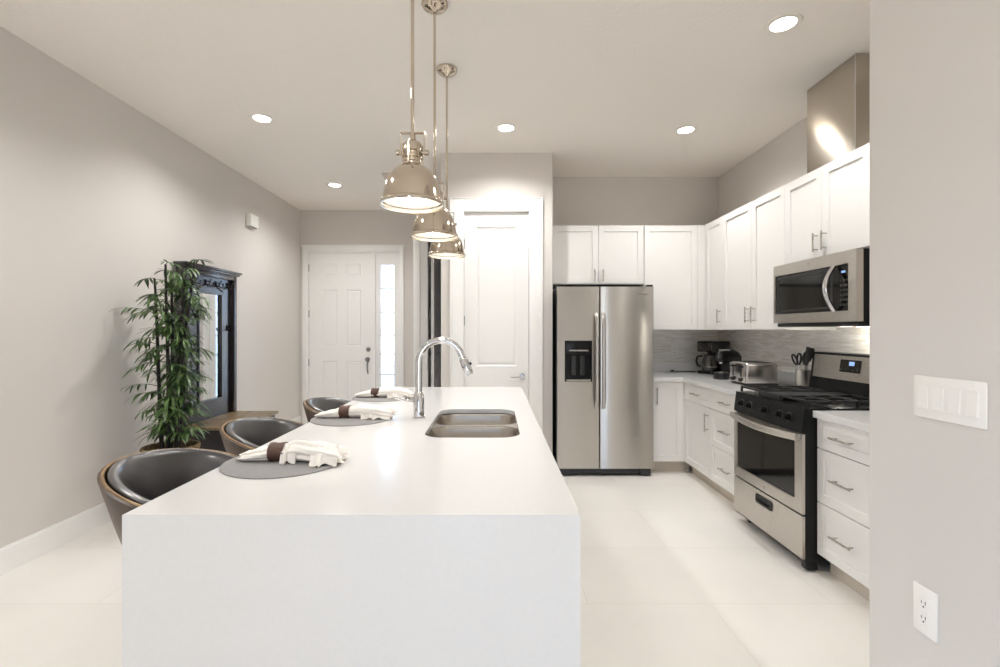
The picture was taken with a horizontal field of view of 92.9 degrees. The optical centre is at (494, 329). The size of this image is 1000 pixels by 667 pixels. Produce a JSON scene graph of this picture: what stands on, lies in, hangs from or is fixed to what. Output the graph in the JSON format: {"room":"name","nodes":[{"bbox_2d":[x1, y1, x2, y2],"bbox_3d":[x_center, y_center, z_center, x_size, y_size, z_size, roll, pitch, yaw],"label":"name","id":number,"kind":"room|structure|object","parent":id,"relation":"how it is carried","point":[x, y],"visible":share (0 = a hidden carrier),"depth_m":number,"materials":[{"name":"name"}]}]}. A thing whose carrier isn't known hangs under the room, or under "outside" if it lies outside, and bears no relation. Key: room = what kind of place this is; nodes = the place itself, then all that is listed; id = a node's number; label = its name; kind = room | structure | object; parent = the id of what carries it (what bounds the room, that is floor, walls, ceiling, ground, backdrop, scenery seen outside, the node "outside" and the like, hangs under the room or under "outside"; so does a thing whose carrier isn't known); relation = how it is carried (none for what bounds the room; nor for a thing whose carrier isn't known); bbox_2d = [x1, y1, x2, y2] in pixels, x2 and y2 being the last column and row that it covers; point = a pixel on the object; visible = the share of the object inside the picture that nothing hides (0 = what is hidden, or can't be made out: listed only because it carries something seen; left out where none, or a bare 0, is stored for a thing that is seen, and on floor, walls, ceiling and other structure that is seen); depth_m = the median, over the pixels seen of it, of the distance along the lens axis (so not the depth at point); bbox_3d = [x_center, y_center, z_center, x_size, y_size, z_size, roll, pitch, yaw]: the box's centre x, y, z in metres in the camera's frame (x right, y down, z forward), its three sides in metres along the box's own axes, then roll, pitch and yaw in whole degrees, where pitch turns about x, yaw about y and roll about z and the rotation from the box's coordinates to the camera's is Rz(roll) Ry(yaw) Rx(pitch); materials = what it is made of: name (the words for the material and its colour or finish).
{"room":"kitchen","nodes":[
{"label":"kitchen","id":0,"kind":"room"},
{"bbox_2d":[0,26,299,547],"bbox_3d":[-2.810,-0.165,1.100,0.120,3.050,11.440,0,0,0],"label":"wall","id":1,"kind":"structure","parent":0,"point":[95,192],"depth_m":3.23,"materials":[{"name":"white paint"}]},
{"bbox_2d":[0,416,300,575],"bbox_3d":[-2.742,1.286,1.100,0.016,0.148,11.200,0,0,0],"label":"baseboard","id":2,"kind":"structure","parent":1,"relation":"attached to","point":[18,553],"depth_m":2.93,"materials":[{"name":"white paint"}]},
{"bbox_2d":[246,213,258,228],"bbox_3d":[-2.722,-1.222,5.332,0.054,0.136,0.175,0,0,0],"label":"door chime","id":3,"kind":"object","parent":1,"relation":"attached to","point":[252,221],"visible":1,"depth_m":5.28,"materials":[{"name":"white plastic"}]},
{"bbox_2d":[140,439,200,451],"bbox_3d":[-2.400,1.107,3.520,0.374,0.507,0.374,0,0,0],"label":"planter","id":4,"kind":"object","parent":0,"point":[194,443],"depth_m":3.55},
{"bbox_2d":[300,210,412,422],"bbox_3d":[-1.910,-0.165,6.760,1.920,3.050,0.120,0,0,0],"label":"wall","id":5,"kind":"structure","parent":0,"point":[317,227],"depth_m":6.70,"materials":[{"name":"white paint"}]},
{"bbox_2d":[308,253,371,400],"bbox_3d":[-2.192,0.127,6.720,0.906,2.446,0.110,0,0,0],"label":"door","id":6,"kind":"structure","parent":5,"relation":"in","point":[340,284],"depth_m":6.73,"materials":[{"name":"white paint"}]},
{"bbox_2d":[301,245,404,423],"bbox_3d":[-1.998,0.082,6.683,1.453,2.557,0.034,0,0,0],"label":"trim","id":7,"kind":"structure","parent":5,"relation":"attached to","point":[305,248],"depth_m":6.68,"materials":[{"name":"white paint"}]},
{"bbox_2d":[376,253,398,387],"bbox_3d":[-1.521,0.127,6.753,0.336,2.446,0.045,0,0,0],"label":"window","id":8,"kind":"structure","parent":5,"relation":"in","point":[381,258],"depth_m":6.73,"materials":[{"name":"white paint"}]},
{"bbox_2d":[413,189,440,386],"bbox_3d":[-0.218,-0.165,5.760,1.534,3.050,0.120,0,0,0],"label":"wall","id":9,"kind":"structure","parent":0,"point":[414,215],"depth_m":5.70,"materials":[{"name":"white paint"}]},
{"bbox_2d":[414,239,419,386],"bbox_3d":[-0.517,0.085,5.690,0.915,2.550,0.020,0,0,0],"label":"trim","id":10,"kind":"structure","parent":9,"relation":"attached to","point":[416,242],"depth_m":5.68,"materials":[{"name":"white paint"}]},
{"bbox_2d":[429,257,440,386],"bbox_3d":[-0.768,0.130,6.119,0.064,2.440,0.802,0,0,0],"label":"door","id":11,"kind":"structure","parent":9,"relation":"in","point":[435,312],"depth_m":5.90,"materials":[{"name":"black paint"}]},
{"bbox_2d":[429,242,430,386],"bbox_3d":[-0.935,-0.165,6.260,0.100,3.050,0.880,0,0,0],"label":"mirror","id":12,"kind":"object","parent":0,"point":[429,242],"depth_m":6.42,"materials":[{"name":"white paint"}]},
{"bbox_2d":[420,241,428,386],"bbox_3d":[-0.854,0.125,5.765,0.092,2.470,0.130,0,0,0],"label":"trim","id":13,"kind":"structure","parent":12,"relation":"attached to","point":[424,245],"depth_m":5.70,"materials":[{"name":"white paint"}]},
{"bbox_2d":[0,0,869,209],"bbox_3d":[-0.140,-1.750,1.100,5.460,0.120,11.440,0,0,0],"label":"ceiling","id":14,"kind":"structure","parent":0,"point":[603,87],"depth_m":3.12,"materials":[{"name":"white paint"}]},
{"bbox_2d":[249,113,274,123],"bbox_3d":[-1.860,-1.687,3.790,0.188,0.006,0.188,0,0,0],"label":"recessed light","id":15,"kind":"object","parent":14,"relation":"in","point":[257,117],"visible":1,"depth_m":3.79,"materials":[{"name":"white ceramic"}]},
{"bbox_2d":[253,115,270,121],"bbox_3d":[-1.860,-1.688,3.790,0.126,0.003,0.126,0,0,0],"label":"diffuser","id":16,"kind":"object","parent":15,"relation":"attached to","point":[257,118],"depth_m":3.79,"materials":[{"name":"white plastic"}]},
{"bbox_2d":[326,182,342,187],"bbox_3d":[-1.865,-1.687,5.530,0.188,0.006,0.188,0,0,0],"label":"recessed light","id":17,"kind":"object","parent":14,"relation":"in","point":[330,184],"visible":1,"depth_m":5.52,"materials":[{"name":"white ceramic"}]},
{"bbox_2d":[377,171,391,180],"bbox_3d":[-1.080,-1.683,5.210,0.340,0.014,0.340,0,0,0],"label":"ceiling vent","id":18,"kind":"object","parent":14,"relation":"in","point":[383,175],"visible":0.34,"depth_m":5.14,"materials":[{"name":"white metal"}]},
{"bbox_2d":[379,0,444,213],"bbox_3d":[-0.318,-1.084,1.830,0.247,1.212,0.247,0,0,0],"label":"pendant light","id":19,"kind":"object","parent":14,"relation":"hanging from","point":[411,187],"visible":1,"depth_m":1.80,"materials":[{"name":"silver metal"}]},
{"bbox_2d":[395,197,428,202],"bbox_3d":[-0.318,-0.516,1.830,0.152,0.012,0.152,0,0,0],"label":"diffuser","id":20,"kind":"object","parent":19,"relation":"attached to","point":[404,199],"depth_m":1.87,"materials":[{"name":"white glass"}]},
{"bbox_2d":[410,0,458,241],"bbox_3d":[-0.312,-1.084,2.455,0.247,1.212,0.247,0,0,0],"label":"pendant light","id":21,"kind":"object","parent":14,"relation":"hanging from","point":[439,226],"visible":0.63,"depth_m":2.44,"materials":[{"name":"silver metal"}]},
{"bbox_2d":[428,63,465,258],"bbox_3d":[-0.312,-1.084,3.076,0.247,1.212,0.247,0,0,0],"label":"pendant light","id":22,"kind":"object","parent":14,"relation":"hanging from","point":[454,249],"visible":0.57,"depth_m":3.05,"materials":[{"name":"silver metal"}]},
{"bbox_2d":[495,123,516,132],"bbox_3d":[0.092,-1.687,3.970,0.188,0.006,0.188,0,0,0],"label":"recessed light","id":23,"kind":"object","parent":14,"relation":"in","point":[503,127],"visible":1,"depth_m":3.96,"materials":[{"name":"white ceramic"}]},
{"bbox_2d":[499,125,512,130],"bbox_3d":[0.092,-1.688,3.970,0.126,0.003,0.126,0,0,0],"label":"diffuser","id":24,"kind":"object","parent":23,"relation":"attached to","point":[501,127],"depth_m":3.96,"materials":[{"name":"white plastic"}]},
{"bbox_2d":[674,125,697,134],"bbox_3d":[1.610,-1.687,4.010,0.188,0.006,0.188,0,0,0],"label":"recessed light","id":25,"kind":"object","parent":14,"relation":"in","point":[687,129],"visible":1,"depth_m":4.00,"materials":[{"name":"white ceramic"}]},
{"bbox_2d":[678,127,693,132],"bbox_3d":[1.610,-1.688,4.010,0.126,0.003,0.126,0,0,0],"label":"diffuser","id":26,"kind":"object","parent":25,"relation":"attached to","point":[680,129],"depth_m":3.99,"materials":[{"name":"white plastic"}]},
{"bbox_2d":[764,12,803,34],"bbox_3d":[1.590,-1.687,2.620,0.188,0.006,0.188,0,0,0],"label":"recessed light","id":27,"kind":"object","parent":14,"relation":"in","point":[783,23],"visible":1,"depth_m":2.61,"materials":[{"name":"white ceramic"}]},
{"bbox_2d":[770,17,796,31],"bbox_3d":[1.590,-1.688,2.620,0.126,0.003,0.126,0,0,0],"label":"diffuser","id":28,"kind":"object","parent":27,"relation":"attached to","point":[778,24],"depth_m":2.62,"materials":[{"name":"white plastic"}]},
{"bbox_2d":[0,465,869,666],"bbox_3d":[-0.140,1.420,1.100,5.460,0.120,11.440,0,0,0],"label":"floor","id":29,"kind":"structure","parent":0,"point":[673,575],"depth_m":2.42,"materials":[{"name":"beige tile"}]},
{"bbox_2d":[113,259,217,451],"bbox_3d":[-2.444,0.405,3.527,0.672,1.910,0.655,0,0,-30],"label":"palm","id":30,"kind":"object","parent":29,"relation":"on","point":[172,427],"visible":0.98,"depth_m":3.48,"materials":[{"name":"plant"}]},
{"bbox_2d":[97,448,236,544],"bbox_3d":[-0.956,0.885,1.545,0.519,0.953,0.520,0,0,0],"label":"bar stool","id":31,"kind":"object","parent":29,"relation":"on","point":[131,481],"visible":0.33,"depth_m":1.57,"materials":[{"name":"brown wood"}]},
{"bbox_2d":[107,448,235,504],"bbox_3d":[-1.022,0.564,1.545,0.344,0.312,0.475,0,0,0],"label":"cushion","id":32,"kind":"object","parent":31,"relation":"on","point":[139,478],"depth_m":1.59,"materials":[{"name":"black leather"}]},
{"bbox_2d":[173,261,277,451],"bbox_3d":[-2.478,0.388,4.468,0.505,1.945,0.885,0,0,0],"label":"hall tree","id":33,"kind":"object","parent":29,"relation":"on","point":[219,285],"visible":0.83,"depth_m":4.55,"materials":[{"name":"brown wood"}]},
{"bbox_2d":[198,290,222,403],"bbox_3d":[-2.688,0.158,4.478,0.031,1.033,0.383,0,0,0],"label":"mirror","id":34,"kind":"object","parent":33,"relation":"attached to","point":[212,334],"depth_m":4.53,"materials":[{"name":"silver mirror"}]},
{"bbox_2d":[219,417,304,455],"bbox_3d":[-0.951,0.885,2.155,0.519,0.953,0.520,0,0,0],"label":"bar stool","id":35,"kind":"object","parent":29,"relation":"on","point":[241,435],"visible":0.29,"depth_m":2.21,"materials":[{"name":"black leather"}]},
{"bbox_2d":[303,397,350,422],"bbox_3d":[-0.866,0.885,2.830,0.519,0.953,0.520,0,0,0],"label":"bar stool","id":36,"kind":"object","parent":29,"relation":"on","point":[312,406],"visible":0.15,"depth_m":2.87,"materials":[{"name":"black leather"}]},
{"bbox_2d":[307,397,350,411],"bbox_3d":[-0.932,0.564,2.830,0.344,0.312,0.475,0,0,0],"label":"cushion","id":37,"kind":"object","parent":36,"relation":"on","point":[317,404],"depth_m":2.91,"materials":[{"name":"black leather"}]},
{"bbox_2d":[553,285,653,474],"bbox_3d":[1.025,0.469,4.751,0.898,1.782,0.838,0,0,0],"label":"refrigerator","id":38,"kind":"object","parent":29,"relation":"on","point":[603,337],"visible":0.99,"depth_m":4.40,"materials":[{"name":"grey metal"}]},
{"bbox_2d":[651,382,688,470],"bbox_3d":[1.680,0.924,4.858,0.390,0.872,0.780,0,0,0],"label":"base cabinet","id":39,"kind":"object","parent":29,"relation":"on","point":[669,397],"visible":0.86,"depth_m":4.51,"materials":[{"name":"white paint"}]},
{"bbox_2d":[685,382,719,492],"bbox_3d":[2.115,0.924,4.237,0.706,0.872,0.555,0,0,0],"label":"base cabinet","id":40,"kind":"object","parent":29,"relation":"on","point":[697,398],"visible":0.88,"depth_m":4.22,"materials":[{"name":"white paint"}]},
{"bbox_2d":[654,362,794,395],"bbox_3d":[1.976,0.418,4.337,0.986,0.137,1.824,0,0,0],"label":"countertop","id":41,"kind":"structure","parent":40,"relation":"on","point":[662,373],"depth_m":4.48,"materials":[{"name":"white stone"}]},
{"bbox_2d":[695,341,729,374],"bbox_3d":[2.255,0.282,4.930,0.260,0.335,0.217,0,0,-24],"label":"coffee maker","id":42,"kind":"object","parent":41,"relation":"on","point":[710,365],"visible":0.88,"depth_m":4.85,"materials":[{"name":"black plastic"}]},
{"bbox_2d":[713,349,741,379],"bbox_3d":[2.175,0.312,4.416,0.334,0.276,0.141,0,0,-25],"label":"coffee machine","id":43,"kind":"object","parent":41,"relation":"on","point":[724,357],"visible":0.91,"depth_m":4.36,"materials":[{"name":"black plastic"}]},
{"bbox_2d":[729,361,778,385],"bbox_3d":[2.128,0.356,3.935,0.292,0.188,0.270,0,0,0],"label":"toaster","id":44,"kind":"object","parent":41,"relation":"on","point":[747,373],"visible":1,"depth_m":3.80,"materials":[{"name":"silver metal"}]},
{"bbox_2d":[795,369,810,385],"bbox_3d":[2.325,0.375,3.585,0.106,0.150,0.106,0,0,0],"label":"utensil holder","id":45,"kind":"object","parent":41,"relation":"on","point":[802,377],"visible":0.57,"depth_m":3.54,"materials":[{"name":"silver metal"}]},
{"bbox_2d":[791,353,801,369],"bbox_3d":[2.311,0.307,3.630,0.032,0.272,0.121,0,0,0],"label":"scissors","id":46,"kind":"object","parent":45,"relation":"in","point":[797,362],"visible":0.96,"depth_m":3.62,"materials":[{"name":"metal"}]},
{"bbox_2d":[802,352,808,369],"bbox_3d":[2.312,0.301,3.541,0.022,0.284,0.086,0,0,9],"label":"serving spoon","id":47,"kind":"object","parent":45,"relation":"in","point":[805,357],"visible":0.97,"depth_m":3.53,"materials":[{"name":"black plastic"}]},
{"bbox_2d":[806,347,814,369],"bbox_3d":[2.335,0.283,3.536,0.026,0.319,0.098,0,0,0],"label":"spatula","id":48,"kind":"object","parent":45,"relation":"in","point":[809,350],"visible":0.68,"depth_m":3.53,"materials":[{"name":"black plastic"}]},
{"bbox_2d":[711,389,735,502],"bbox_3d":[2.115,0.924,3.692,0.706,0.872,0.535,0,0,0],"label":"base cabinet","id":49,"kind":"object","parent":29,"relation":"on","point":[722,404],"visible":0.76,"depth_m":3.76,"materials":[{"name":"white paint"}]},
{"bbox_2d":[730,352,869,569],"bbox_3d":[2.031,0.757,3.039,0.758,1.205,0.758,0,0,0],"label":"gas range","id":50,"kind":"object","parent":29,"relation":"on","point":[775,427],"visible":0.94,"depth_m":2.94,"materials":[{"name":"silver metal"}]},
{"bbox_2d":[749,391,869,410],"bbox_3d":[2.083,0.451,3.039,0.533,0.026,0.758,0,0,0],"label":"cooktop","id":51,"kind":"object","parent":50,"relation":"in","point":[819,406],"depth_m":2.75,"materials":[{"name":"black metal"}]},
{"bbox_2d":[817,418,869,601],"bbox_3d":[2.115,0.924,2.445,0.706,0.872,0.420,0,0,0],"label":"base cabinet","id":52,"kind":"object","parent":29,"relation":"on","point":[843,452],"visible":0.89,"depth_m":2.45,"materials":[{"name":"white paint"}]},
{"bbox_2d":[813,411,869,432],"bbox_3d":[2.122,0.418,2.445,0.694,0.137,0.420,0,0,0],"label":"countertop","id":53,"kind":"structure","parent":52,"relation":"on","point":[860,420],"depth_m":2.47,"materials":[{"name":"white stone"}]},
{"bbox_2d":[441,153,552,453],"bbox_3d":[0.017,-0.165,4.590,1.064,3.050,0.110,0,0,0],"label":"wall","id":54,"kind":"structure","parent":0,"point":[470,175],"depth_m":4.54,"materials":[{"name":"white paint"}]},
{"bbox_2d":[464,213,527,399],"bbox_3d":[0.007,0.115,4.535,0.624,2.471,0.110,0,0,0],"label":"door","id":55,"kind":"structure","parent":54,"relation":"in","point":[495,244],"depth_m":4.55,"materials":[{"name":"white paint"}]},
{"bbox_2d":[450,198,542,432],"bbox_3d":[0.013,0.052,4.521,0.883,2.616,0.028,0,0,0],"label":"trim","id":56,"kind":"structure","parent":54,"relation":"attached to","point":[534,206],"depth_m":4.51,"materials":[{"name":"white paint"}]},
{"bbox_2d":[553,177,717,361],"bbox_3d":[1.569,-0.165,5.304,2.041,3.050,0.132,0,0,0],"label":"wall","id":57,"kind":"structure","parent":0,"point":[577,201],"depth_m":5.25,"materials":[{"name":"white paint"}]},
{"bbox_2d":[553,226,643,288],"bbox_3d":[1.032,-0.752,4.983,0.915,0.595,0.532,0,0,0],"label":"upper cabinet","id":58,"kind":"object","parent":57,"relation":"attached to","point":[583,256],"visible":0.92,"depth_m":4.76,"materials":[{"name":"white paint"}]},
{"bbox_2d":[637,225,704,329],"bbox_3d":[1.798,-0.525,4.996,0.613,1.050,0.482,0,0,0],"label":"upper cabinet","id":59,"kind":"object","parent":57,"relation":"attached to","point":[674,256],"visible":0.83,"depth_m":4.76,"materials":[{"name":"white paint"}]},
{"bbox_2d":[718,117,869,372],"bbox_3d":[2.524,-0.165,3.393,0.132,3.050,3.713,0,0,0],"label":"wall","id":60,"kind":"structure","parent":0,"point":[783,160],"depth_m":4.15,"materials":[{"name":"white paint"}]},
{"bbox_2d":[705,216,724,329],"bbox_3d":[2.252,-0.525,4.562,0.410,1.050,0.424,0,0,0],"label":"upper cabinet","id":61,"kind":"object","parent":60,"relation":"attached to","point":[714,229],"visible":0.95,"depth_m":4.53,"materials":[{"name":"white paint"}]},
{"bbox_2d":[723,185,835,329],"bbox_3d":[2.252,-0.525,3.884,0.410,1.050,0.931,0,0,0],"label":"upper cabinet","id":62,"kind":"object","parent":60,"relation":"attached to","point":[754,232],"visible":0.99,"depth_m":3.83,"materials":[{"name":"white paint"}]},
{"bbox_2d":[785,142,869,263],"bbox_3d":[2.252,-0.754,3.026,0.410,0.591,0.782,0,0,0],"label":"upper cabinet","id":63,"kind":"object","parent":60,"relation":"attached to","point":[827,208],"visible":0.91,"depth_m":2.96,"materials":[{"name":"white paint"}]},
{"bbox_2d":[773,248,869,326],"bbox_3d":[2.191,-0.236,3.021,0.530,0.436,0.782,0,0,0],"label":"microwave","id":64,"kind":"object","parent":63,"relation":"attached to","point":[830,290],"visible":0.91,"depth_m":2.89,"materials":[{"name":"silver metal"}]},
{"bbox_2d":[807,53,869,172],"bbox_3d":[2.333,-1.370,3.122,0.273,0.638,0.457,0,0,0],"label":"duct cover","id":65,"kind":"object","parent":63,"relation":"on","point":[838,105],"visible":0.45,"depth_m":3.03,"materials":[{"name":"silver metal"}]},
{"bbox_2d":[870,0,999,666],"bbox_3d":[1.900,-0.165,-1.482,1.380,3.050,6.037,0,0,0],"label":"wall","id":66,"kind":"structure","parent":0,"point":[935,64],"depth_m":1.32,"materials":[{"name":"white paint"}]},
{"bbox_2d":[913,580,937,642],"bbox_3d":[1.205,0.787,1.331,0.010,0.135,0.074,0,0,0],"label":"wall outlet","id":67,"kind":"object","parent":66,"relation":"attached to","point":[925,600],"visible":1,"depth_m":1.32,"materials":[{"name":"white plastic"}]},
{"bbox_2d":[918,593,928,628],"bbox_3d":[1.202,0.787,1.331,0.002,0.084,0.034,0,0,0],"label":"socket","id":68,"kind":"object","parent":67,"relation":"attached to","point":[923,598],"depth_m":1.33,"materials":[{"name":"white plastic"}]},
{"bbox_2d":[914,375,987,429],"bbox_3d":[1.204,0.185,1.255,0.012,0.116,0.201,0,0,0],"label":"light switch","id":69,"kind":"object","parent":66,"relation":"attached to","point":[957,401],"visible":1,"depth_m":1.24,"materials":[{"name":"white plastic"}]},
{"label":"outside","id":70,"kind":"structure","parent":0,"visible":0},
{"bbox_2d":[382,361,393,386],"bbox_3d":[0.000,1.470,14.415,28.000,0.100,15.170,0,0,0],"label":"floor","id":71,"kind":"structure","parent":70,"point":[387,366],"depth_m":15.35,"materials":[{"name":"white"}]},
{"bbox_3d":[-0.139,0.917,2.453,0.721,0.887,2.513,0,0,0],"label":"cabinet","id":72,"kind":"object","parent":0,"visible":0},
{"bbox_2d":[122,387,580,666],"bbox_3d":[-0.349,0.905,2.453,1.115,0.910,2.595,0,0,0],"label":"countertop","id":73,"kind":"structure","parent":72,"relation":"on","point":[415,549],"depth_m":1.16,"materials":[{"name":"white stone"}]},
{"bbox_2d":[219,453,346,478],"bbox_3d":[-0.715,0.448,1.630,0.400,0.004,0.400,0,0,0],"label":"placemat","id":74,"kind":"object","parent":73,"relation":"on","point":[263,469],"visible":0.53,"depth_m":1.52,"materials":[{"name":"grey fabric"}]},
{"bbox_2d":[236,440,349,467],"bbox_3d":[-0.693,0.411,1.600,0.382,0.076,0.131,0,0,3],"label":"napkin","id":75,"kind":"object","parent":74,"relation":"on","point":[318,453],"visible":0.89,"depth_m":1.59,"materials":[{"name":"beige fabric"}]},
{"bbox_2d":[267,442,287,461],"bbox_3d":[-0.740,0.416,1.625,0.052,0.067,0.067,0,0,0],"label":"napkin ring","id":76,"kind":"object","parent":75,"relation":"on","point":[274,449],"visible":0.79,"depth_m":1.60,"materials":[{"name":"brown leather"}]},
{"bbox_2d":[310,416,390,425],"bbox_3d":[-0.725,0.448,2.415,0.400,0.004,0.400,0,0,0],"label":"placemat","id":77,"kind":"object","parent":73,"relation":"on","point":[352,421],"visible":0.54,"depth_m":2.31,"materials":[{"name":"grey fabric"}]},
{"bbox_2d":[314,403,397,419],"bbox_3d":[-0.709,0.410,2.414,0.412,0.070,0.125,0,0,0],"label":"napkin","id":78,"kind":"object","parent":77,"relation":"on","point":[365,411],"visible":0.94,"depth_m":2.38,"materials":[{"name":"beige fabric"}]},
{"bbox_2d":[338,405,350,417],"bbox_3d":[-0.762,0.416,2.420,0.052,0.067,0.067,0,0,0],"label":"napkin ring","id":79,"kind":"object","parent":78,"relation":"on","point":[343,412],"visible":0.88,"depth_m":2.39,"materials":[{"name":"brown leather"}]},
{"bbox_2d":[352,396,413,401],"bbox_3d":[-0.745,0.448,3.170,0.400,0.004,0.400,0,0,0],"label":"placemat","id":80,"kind":"object","parent":73,"relation":"on","point":[365,399],"visible":0.54,"depth_m":3.04,"materials":[{"name":"grey fabric"}]},
{"bbox_2d":[355,387,412,398],"bbox_3d":[-0.738,0.410,3.135,0.392,0.070,0.128,0,0,-2],"label":"napkin","id":81,"kind":"object","parent":80,"relation":"on","point":[389,392],"visible":0.94,"depth_m":3.11,"materials":[{"name":"beige fabric"}]},
{"bbox_2d":[371,388,378,397],"bbox_3d":[-0.790,0.416,3.150,0.052,0.067,0.067,0,0,0],"label":"napkin ring","id":82,"kind":"object","parent":81,"relation":"on","point":[374,391],"visible":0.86,"depth_m":3.12,"materials":[{"name":"brown leather"}]},
{"bbox_2d":[394,337,472,418],"bbox_3d":[-0.311,0.243,2.430,0.400,0.414,0.062,0,0,0],"label":"kitchen faucet","id":83,"kind":"object","parent":73,"relation":"on","point":[418,400],"visible":1,"depth_m":2.41,"materials":[{"name":"silver metal"}]},
{"bbox_2d":[427,413,518,437],"bbox_3d":[-0.099,0.583,2.342,0.473,0.213,0.775,0,0,0],"label":"undermount sink","id":84,"kind":"object","parent":73,"relation":"in","point":[450,425],"visible":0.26,"depth_m":2.35,"materials":[{"name":"silver metal"}]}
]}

